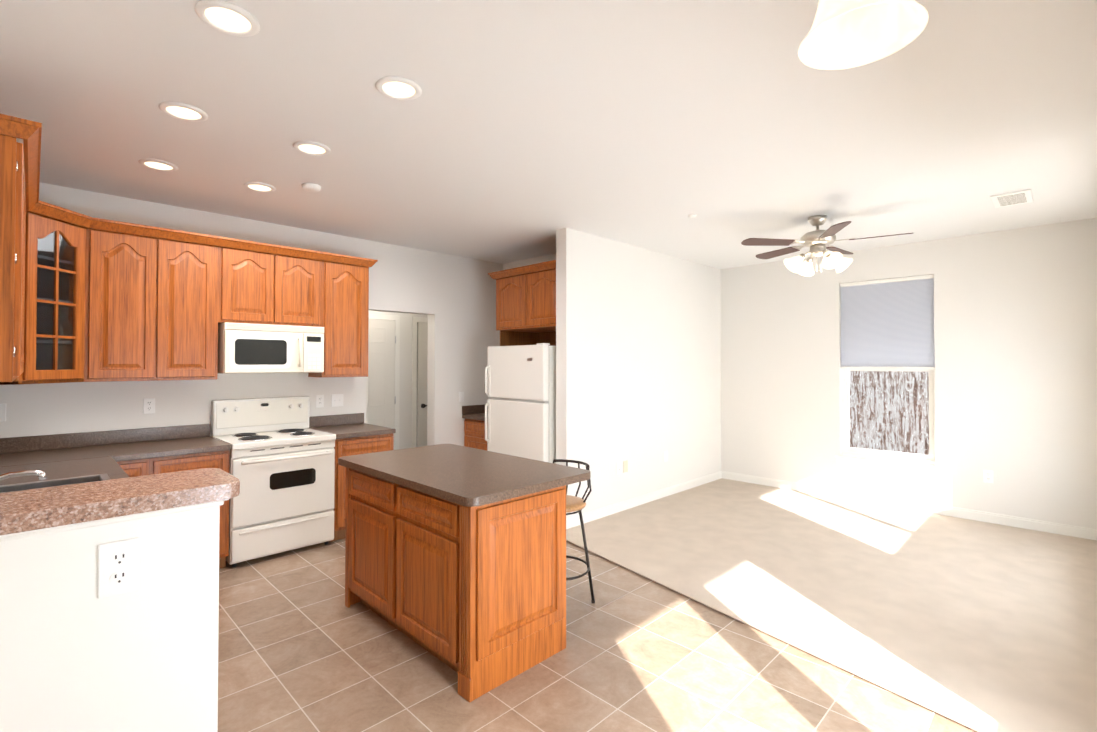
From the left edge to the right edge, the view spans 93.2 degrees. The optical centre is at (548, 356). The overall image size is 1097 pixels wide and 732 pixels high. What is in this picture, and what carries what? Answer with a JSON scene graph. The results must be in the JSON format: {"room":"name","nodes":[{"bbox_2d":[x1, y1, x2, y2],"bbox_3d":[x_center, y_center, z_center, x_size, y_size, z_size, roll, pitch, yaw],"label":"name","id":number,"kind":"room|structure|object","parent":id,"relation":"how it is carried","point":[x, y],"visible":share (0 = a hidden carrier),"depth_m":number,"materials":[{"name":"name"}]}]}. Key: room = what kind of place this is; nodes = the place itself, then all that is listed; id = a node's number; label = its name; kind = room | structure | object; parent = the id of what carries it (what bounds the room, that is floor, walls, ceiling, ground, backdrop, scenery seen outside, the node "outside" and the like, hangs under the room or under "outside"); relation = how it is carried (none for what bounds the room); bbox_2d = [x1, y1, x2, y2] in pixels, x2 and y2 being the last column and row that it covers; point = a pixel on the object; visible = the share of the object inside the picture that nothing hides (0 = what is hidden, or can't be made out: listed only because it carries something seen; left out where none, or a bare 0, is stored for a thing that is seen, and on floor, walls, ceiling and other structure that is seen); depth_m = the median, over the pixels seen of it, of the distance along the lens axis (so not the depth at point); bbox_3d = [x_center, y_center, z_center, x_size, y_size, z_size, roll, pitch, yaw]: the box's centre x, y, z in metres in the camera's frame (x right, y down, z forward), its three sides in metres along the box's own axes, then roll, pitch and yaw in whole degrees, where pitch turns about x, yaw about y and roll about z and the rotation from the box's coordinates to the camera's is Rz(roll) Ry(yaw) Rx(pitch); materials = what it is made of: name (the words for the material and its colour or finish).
{"room":"kitchen","nodes":[
{"label":"kitchen","id":0,"kind":"room"},
{"bbox_2d":[0,499,228,731],"bbox_3d":[-1.533,1.016,1.633,0.872,1.020,0.200,1,-1,-45],"label":"wall","id":1,"kind":"structure","parent":0,"point":[77,654],"depth_m":1.66,"materials":[{"name":"white paint"}]},
{"bbox_2d":[98,537,139,598],"bbox_3d":[-1.382,0.681,1.671,0.104,0.171,0.013,1,-1,-45],"label":"outlet","id":2,"kind":"object","parent":1,"relation":"attached to","point":[118,567],"visible":1,"depth_m":1.67,"materials":[{"name":"white plastic"}]},
{"bbox_2d":[0,468,239,535],"bbox_3d":[-1.560,0.478,1.692,0.907,0.055,0.380,1,-1,-45],"label":"countertop","id":3,"kind":"structure","parent":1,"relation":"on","point":[35,509],"depth_m":1.69,"materials":[{"name":"stone"}]},
{"bbox_2d":[0,182,502,445],"bbox_3d":[-2.192,0.203,4.910,4.850,2.740,0.150,1,-1,-45],"label":"wall","id":4,"kind":"structure","parent":0,"point":[453,297],"depth_m":4.76,"materials":[{"name":"white paint"}]},
{"bbox_2d":[0,404,5,421],"bbox_3d":[-3.597,0.371,3.392,0.072,0.118,0.016,1,-1,-45],"label":"light switch","id":5,"kind":"object","parent":4,"relation":"attached to","point":[2,412],"visible":1,"depth_m":3.41,"materials":[{"name":"white plastic"}]},
{"bbox_2d":[0,114,27,384],"bbox_3d":[-2.400,-0.419,2.139,0.327,1.044,0.463,1,-1,-45],"label":"upper cabinet","id":6,"kind":"object","parent":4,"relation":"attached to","point":[13,156],"depth_m":2.07,"materials":[{"name":"brown wood"}]},
{"bbox_2d":[28,178,31,229],"bbox_3d":[-3.052,-0.409,2.796,0.329,1.044,0.498,1,-1,-45],"label":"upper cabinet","id":7,"kind":"object","parent":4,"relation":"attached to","point":[29,179],"depth_m":2.97,"materials":[{"name":"brown wood"}]},
{"bbox_2d":[28,198,91,381],"bbox_3d":[-3.110,-0.389,3.259,0.313,1.072,0.313,1,-1,-45],"label":"upper cabinet","id":8,"kind":"object","parent":4,"relation":"attached to","point":[84,298],"depth_m":3.39,"materials":[{"name":"brown wood"}]},
{"bbox_2d":[92,218,159,381],"bbox_3d":[-3.077,-0.371,3.695,0.421,1.094,0.329,1,-1,-45],"label":"upper cabinet","id":9,"kind":"object","parent":4,"relation":"attached to","point":[125,256],"depth_m":3.60,"materials":[{"name":"brown wood"}]},
{"bbox_2d":[143,398,154,413],"bbox_3d":[-3.039,0.379,3.951,0.072,0.118,0.009,1,-1,-45],"label":"electrical outlet","id":10,"kind":"object","parent":4,"relation":"attached to","point":[148,405],"visible":1,"depth_m":3.95,"materials":[{"name":"white plastic"}]},
{"bbox_2d":[0,413,363,452],"bbox_3d":[-2.785,0.599,4.191,2.696,0.100,0.020,1,-1,-45],"label":"backsplash","id":11,"kind":"structure","parent":4,"relation":"attached to","point":[112,437],"depth_m":3.81,"materials":[{"name":"stone"}]},
{"bbox_2d":[160,228,223,379],"bbox_3d":[-2.793,-0.367,3.981,0.385,1.094,0.326,1,-1,-45],"label":"upper cabinet","id":12,"kind":"object","parent":4,"relation":"attached to","point":[190,262],"depth_m":3.87,"materials":[{"name":"brown wood"}]},
{"bbox_2d":[220,238,275,324],"bbox_3d":[-2.516,-0.585,4.259,0.395,0.651,0.326,1,-1,-45],"label":"upper cabinet","id":13,"kind":"object","parent":4,"relation":"attached to","point":[248,272],"depth_m":4.14,"materials":[{"name":"brown wood"}]},
{"bbox_2d":[218,322,323,373],"bbox_3d":[-2.332,-0.056,4.353,0.754,0.393,0.439,1,-1,-45],"label":"microwave","id":14,"kind":"object","parent":13,"relation":"attached to","point":[253,348],"visible":0.98,"depth_m":4.18,"materials":[{"name":"beige"}]},
{"bbox_2d":[276,246,323,326],"bbox_3d":[-2.236,-0.581,4.538,0.395,0.651,0.326,1,-1,-45],"label":"upper cabinet","id":15,"kind":"object","parent":4,"relation":"attached to","point":[299,272],"depth_m":4.42,"materials":[{"name":"brown wood"}]},
{"bbox_2d":[316,395,323,407],"bbox_3d":[-2.135,0.422,4.850,0.072,0.118,0.009,1,-1,-45],"label":"electrical outlet","id":16,"kind":"object","parent":4,"relation":"attached to","point":[319,401],"visible":1,"depth_m":4.85,"materials":[{"name":"white plastic"}]},
{"bbox_2d":[331,394,342,406],"bbox_3d":[-2.016,0.424,4.964,0.115,0.118,0.016,1,-1,-45],"label":"light switch","id":17,"kind":"object","parent":4,"relation":"attached to","point":[336,400],"visible":1,"depth_m":4.96,"materials":[{"name":"white plastic"}]},
{"bbox_2d":[308,252,371,376],"bbox_3d":[-1.944,-0.355,4.825,0.429,1.094,0.326,1,-1,-45],"label":"upper cabinet","id":18,"kind":"object","parent":4,"relation":"attached to","point":[346,278],"depth_m":4.70,"materials":[{"name":"brown wood"}]},
{"bbox_2d":[459,392,463,401],"bbox_3d":[-0.999,0.469,5.976,0.072,0.118,0.016,1,-1,-45],"label":"light switch","id":19,"kind":"object","parent":4,"relation":"attached to","point":[461,396],"visible":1,"depth_m":5.97,"materials":[{"name":"white plastic"}]},
{"bbox_2d":[369,311,427,448],"bbox_3d":[-2.065,0.226,6.448,3.100,2.740,0.150,1,-1,-45],"label":"wall","id":20,"kind":"structure","parent":0,"point":[405,417],"depth_m":6.59,"materials":[{"name":"white paint"}]},
{"bbox_2d":[366,313,399,449],"bbox_3d":[-2.196,0.539,6.171,0.940,2.105,0.047,1,-1,-45],"label":"hall door","id":21,"kind":"structure","parent":20,"relation":"in","point":[382,390],"depth_m":6.34,"materials":[{"name":"white"}]},
{"bbox_2d":[412,317,427,447],"bbox_3d":[-1.417,0.550,6.913,0.850,2.105,0.093,1,-1,-45],"label":"hall door","id":22,"kind":"structure","parent":20,"relation":"in","point":[419,374],"depth_m":6.69,"materials":[{"name":"white"}]},
{"bbox_2d":[503,253,555,269],"bbox_3d":[0.055,0.218,5.912,0.150,2.740,1.600,1,-1,-45],"label":"wall","id":23,"kind":"structure","parent":0,"point":[534,260],"depth_m":6.09,"materials":[{"name":"white paint"}]},
{"bbox_2d":[488,260,555,345],"bbox_3d":[-0.045,-0.486,5.438,0.669,0.814,1.049,1,-1,-45],"label":"upper cabinet","id":24,"kind":"object","parent":23,"relation":"attached to","point":[525,305],"visible":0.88,"depth_m":5.29,"materials":[{"name":"brown wood"}]},
{"bbox_2d":[0,0,1096,268],"bbox_3d":[-0.058,-1.224,4.395,7.020,0.100,7.020,1,-1,-45],"label":"ceiling","id":25,"kind":"structure","parent":0,"point":[516,130],"depth_m":2.62,"materials":[{"name":"white paint"}]},
{"bbox_2d":[138,158,177,170],"bbox_3d":[-2.423,-1.185,3.227,0.200,0.012,0.200,1,-1,-45],"label":"recessed light","id":26,"kind":"object","parent":25,"relation":"in","point":[159,165],"visible":1,"depth_m":3.22,"materials":[{"name":"white"}]},
{"bbox_2d":[159,101,207,121],"bbox_3d":[-1.788,-1.195,2.546,0.200,0.012,0.200,1,-1,-45],"label":"recessed light","id":27,"kind":"object","parent":25,"relation":"in","point":[183,111],"visible":0.98,"depth_m":2.54,"materials":[{"name":"white"}]},
{"bbox_2d":[195,0,259,36],"bbox_3d":[-1.147,-1.205,1.859,0.200,0.012,0.200,1,-1,-45],"label":"recessed light","id":28,"kind":"object","parent":25,"relation":"in","point":[226,17],"visible":1,"depth_m":1.85,"materials":[{"name":"white glass"}]},
{"bbox_2d":[243,182,275,191],"bbox_3d":[-2.019,-1.179,3.629,0.200,0.012,0.200,1,-1,-45],"label":"recessed light","id":29,"kind":"object","parent":25,"relation":"in","point":[259,186],"visible":1,"depth_m":3.62,"materials":[{"name":"white glass"}]},
{"bbox_2d":[302,183,320,191],"bbox_3d":[-1.651,-1.169,3.614,0.124,0.032,0.124,1,-1,-45],"label":"smoke detector","id":30,"kind":"object","parent":25,"relation":"attached to","point":[310,187],"visible":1,"depth_m":3.58,"materials":[{"name":"white plastic"}]},
{"bbox_2d":[293,141,330,155],"bbox_3d":[-1.356,-1.189,2.977,0.200,0.012,0.200,1,-1,-45],"label":"recessed light","id":31,"kind":"object","parent":25,"relation":"in","point":[312,148],"visible":1,"depth_m":2.96,"materials":[{"name":"white glass"}]},
{"bbox_2d":[376,76,421,99],"bbox_3d":[-0.672,-1.198,2.332,0.200,0.012,0.200,1,-1,-45],"label":"recessed light","id":32,"kind":"object","parent":25,"relation":"in","point":[397,88],"visible":1,"depth_m":2.32,"materials":[{"name":"white"}]},
{"bbox_2d":[741,215,912,275],"bbox_3d":[2.315,-0.937,4.408,1.234,0.473,1.266,1,-1,-45],"label":"ceiling fan","id":33,"kind":"object","parent":25,"relation":"hanging from","point":[817,242],"visible":1,"depth_m":4.34,"materials":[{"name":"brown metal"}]},
{"bbox_2d":[798,0,928,69],"bbox_3d":[0.841,-1.036,1.405,0.300,0.362,0.300,1,-1,-45],"label":"pendant lamp","id":34,"kind":"object","parent":25,"relation":"hanging from","point":[844,34],"visible":1,"depth_m":1.47,"materials":[{"name":"white glass"}]},
{"bbox_2d":[990,189,1032,207],"bbox_3d":[3.469,-1.175,3.884,0.380,0.013,0.220,1,-1,-45],"label":"ceiling vent","id":35,"kind":"object","parent":25,"relation":"in","point":[1012,198],"visible":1,"depth_m":3.85,"materials":[{"name":"white metal"}]},
{"bbox_2d":[218,538,975,731],"bbox_3d":[-0.058,1.615,4.354,7.020,0.100,7.020,1,-1,-45],"label":"floor","id":36,"kind":"structure","parent":0,"point":[302,647],"depth_m":2.52,"materials":[{"name":"tile"}]},
{"bbox_2d":[120,461,151,476],"bbox_3d":[-2.949,1.117,3.593,0.223,0.874,0.626,1,-1,-45],"label":"base cabinet","id":37,"kind":"object","parent":36,"relation":"on","point":[135,468],"depth_m":3.41,"materials":[{"name":"brown wood"}]},
{"bbox_2d":[0,457,127,484],"bbox_3d":[-2.776,0.649,2.785,0.727,0.040,0.730,1,-1,-45],"label":"countertop","id":38,"kind":"structure","parent":37,"relation":"on","point":[83,466],"depth_m":2.91,"materials":[{"name":"stone"}]},
{"bbox_2d":[0,470,110,492],"bbox_3d":[-2.210,0.626,2.270,0.490,0.338,0.840,1,-1,-45],"label":"sink","id":39,"kind":"object","parent":38,"relation":"in","point":[41,474],"visible":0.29,"depth_m":2.52,"materials":[{"name":"silver metal"}]},
{"bbox_2d":[152,449,230,567],"bbox_3d":[-2.705,1.121,3.836,0.465,0.874,0.626,1,-1,-45],"label":"base cabinet","id":40,"kind":"object","parent":36,"relation":"on","point":[160,465],"depth_m":3.70,"materials":[{"name":"brown wood"}]},
{"bbox_2d":[0,437,230,464],"bbox_3d":[-3.026,0.659,3.508,1.392,0.040,0.647,1,-1,-45],"label":"countertop","id":41,"kind":"structure","parent":40,"relation":"on","point":[179,446],"depth_m":3.51,"materials":[{"name":"stone"}]},
{"bbox_2d":[211,396,335,566],"bbox_3d":[-2.239,0.961,4.245,0.758,1.205,0.702,1,-1,-45],"label":"range","id":42,"kind":"object","parent":36,"relation":"on","point":[282,463],"visible":0.98,"depth_m":4.09,"materials":[{"name":"white metal"}]},
{"bbox_2d":[330,433,393,541],"bbox_3d":[-1.805,1.134,4.731,0.534,0.874,0.626,1,-1,-45],"label":"base cabinet","id":43,"kind":"object","parent":36,"relation":"on","point":[350,446],"depth_m":4.39,"materials":[{"name":"brown wood"}]},
{"bbox_2d":[315,421,395,440],"bbox_3d":[-1.797,0.677,4.730,0.534,0.040,0.647,1,-1,-45],"label":"countertop","id":44,"kind":"structure","parent":43,"relation":"on","point":[341,431],"depth_m":4.62,"materials":[{"name":"stone"}]},
{"bbox_2d":[345,468,568,702],"bbox_3d":[-0.579,1.109,2.987,0.641,0.874,1.314,1,-1,-45],"label":"kitchen island","id":45,"kind":"object","parent":36,"relation":"on","point":[455,557],"depth_m":2.55,"materials":[{"name":"brown wood"}]},
{"bbox_2d":[338,444,590,507],"bbox_3d":[-0.542,0.652,3.047,0.830,0.040,1.410,1,-1,-45],"label":"island countertop","id":46,"kind":"structure","parent":45,"relation":"on","point":[468,477],"depth_m":2.80,"materials":[{"name":"stone"}]},
{"bbox_2d":[462,404,487,450],"bbox_3d":[-0.540,1.081,5.950,0.617,1.014,0.682,1,-1,-45],"label":"base cabinet","id":47,"kind":"object","parent":36,"relation":"on","point":[474,425],"visible":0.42,"depth_m":5.88,"materials":[{"name":"brown wood"}]},
{"bbox_2d":[485,343,555,463],"bbox_3d":[-0.092,0.733,5.307,0.802,1.692,0.840,1,-1,-45],"label":"fridge","id":48,"kind":"object","parent":36,"relation":"on","point":[521,394],"visible":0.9,"depth_m":4.98,"materials":[{"name":"white metal"}]},
{"bbox_2d":[553,459,594,602],"bbox_3d":[0.070,1.118,3.276,0.402,0.864,0.392,1,-1,-45],"label":"stool","id":49,"kind":"object","parent":36,"relation":"on","point":[576,504],"visible":0.38,"depth_m":3.26,"materials":[{"name":"grey metal"}]},
{"bbox_2d":[566,478,1096,731],"bbox_3d":[2.137,1.558,4.247,3.720,0.012,3.410,1,-1,-45],"label":"floor carpet","id":50,"kind":"object","parent":36,"relation":"on","point":[988,627],"visible":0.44,"depth_m":3.47,"materials":[{"name":"beige carpet"}]},
{"bbox_2d":[566,538,985,731],"bbox_3d":[1.026,1.534,3.143,0.022,0.004,3.462,1,-1,-35],"label":"trim","id":51,"kind":"structure","parent":50,"relation":"on","point":[850,670],"depth_m":2.67,"materials":[{"name":"beige"}]},
{"bbox_2d":[556,228,720,517],"bbox_3d":[1.162,0.216,5.793,2.950,2.740,0.130,1,-1,-45],"label":"wall","id":52,"kind":"structure","parent":0,"point":[638,349],"depth_m":5.44,"materials":[{"name":"white paint"}]},
{"bbox_2d":[623,460,627,472],"bbox_3d":[0.789,1.129,5.310,0.072,0.118,0.008,1,-1,-45],"label":"outlet","id":53,"kind":"object","parent":52,"relation":"attached to","point":[625,466],"visible":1,"depth_m":5.30,"materials":[{"name":"beige plastic"}]},
{"bbox_2d":[566,471,721,528],"bbox_3d":[1.197,1.532,5.707,2.934,0.105,0.018,1,-1,-45],"label":"baseboard","id":54,"kind":"structure","parent":52,"relation":"attached to","point":[608,510],"depth_m":5.45,"materials":[{"name":"white wood"}]},
{"bbox_2d":[720,218,1096,528],"bbox_3d":[3.516,0.214,5.624,0.150,2.740,3.690,1,-1,-45],"label":"wall","id":55,"kind":"structure","parent":0,"point":[1015,327],"depth_m":5.02,"materials":[{"name":"white paint"}]},
{"bbox_2d":[840,274,934,368],"bbox_3d":[3.581,-0.340,5.521,0.045,0.953,0.852,1,-1,-45],"label":"window blind","id":56,"kind":"object","parent":55,"relation":"attached to","point":[887,323],"visible":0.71,"depth_m":5.49,"materials":[{"name":"white fabric"}]},
{"bbox_2d":[835,455,941,475],"bbox_3d":[3.565,1.147,5.483,0.110,0.079,0.960,1,-1,-45],"label":"window sill","id":57,"kind":"structure","parent":55,"relation":"attached to","point":[897,465],"depth_m":5.43,"materials":[{"name":"white wood"}]},
{"bbox_2d":[842,369,935,465],"bbox_3d":[3.627,0.148,5.559,0.065,1.930,0.860,1,-1,-45],"label":"window","id":58,"kind":"structure","parent":55,"relation":"in","point":[894,455],"depth_m":5.53,"materials":[{"name":"white"}]},
{"bbox_2d":[722,471,1096,540],"bbox_3d":[3.440,1.530,5.565,0.014,0.105,3.380,1,-1,-45],"label":"baseboard","id":59,"kind":"structure","parent":55,"relation":"attached to","point":[1008,520],"depth_m":5.19,"materials":[{"name":"white wood"}]},
{"bbox_2d":[983,470,992,482],"bbox_3d":[4.132,1.133,4.877,0.009,0.118,0.072,1,-1,-45],"label":"outlet","id":60,"kind":"object","parent":55,"relation":"attached to","point":[987,476],"visible":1,"depth_m":4.88,"materials":[{"name":"white plastic"}]},
{"label":"outside","id":61,"kind":"structure","parent":0,"visible":0},
{"bbox_2d":[849,371,928,454],"bbox_3d":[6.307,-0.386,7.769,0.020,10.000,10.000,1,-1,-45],"label":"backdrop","id":62,"kind":"structure","parent":61,"point":[880,407],"depth_m":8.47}
]}

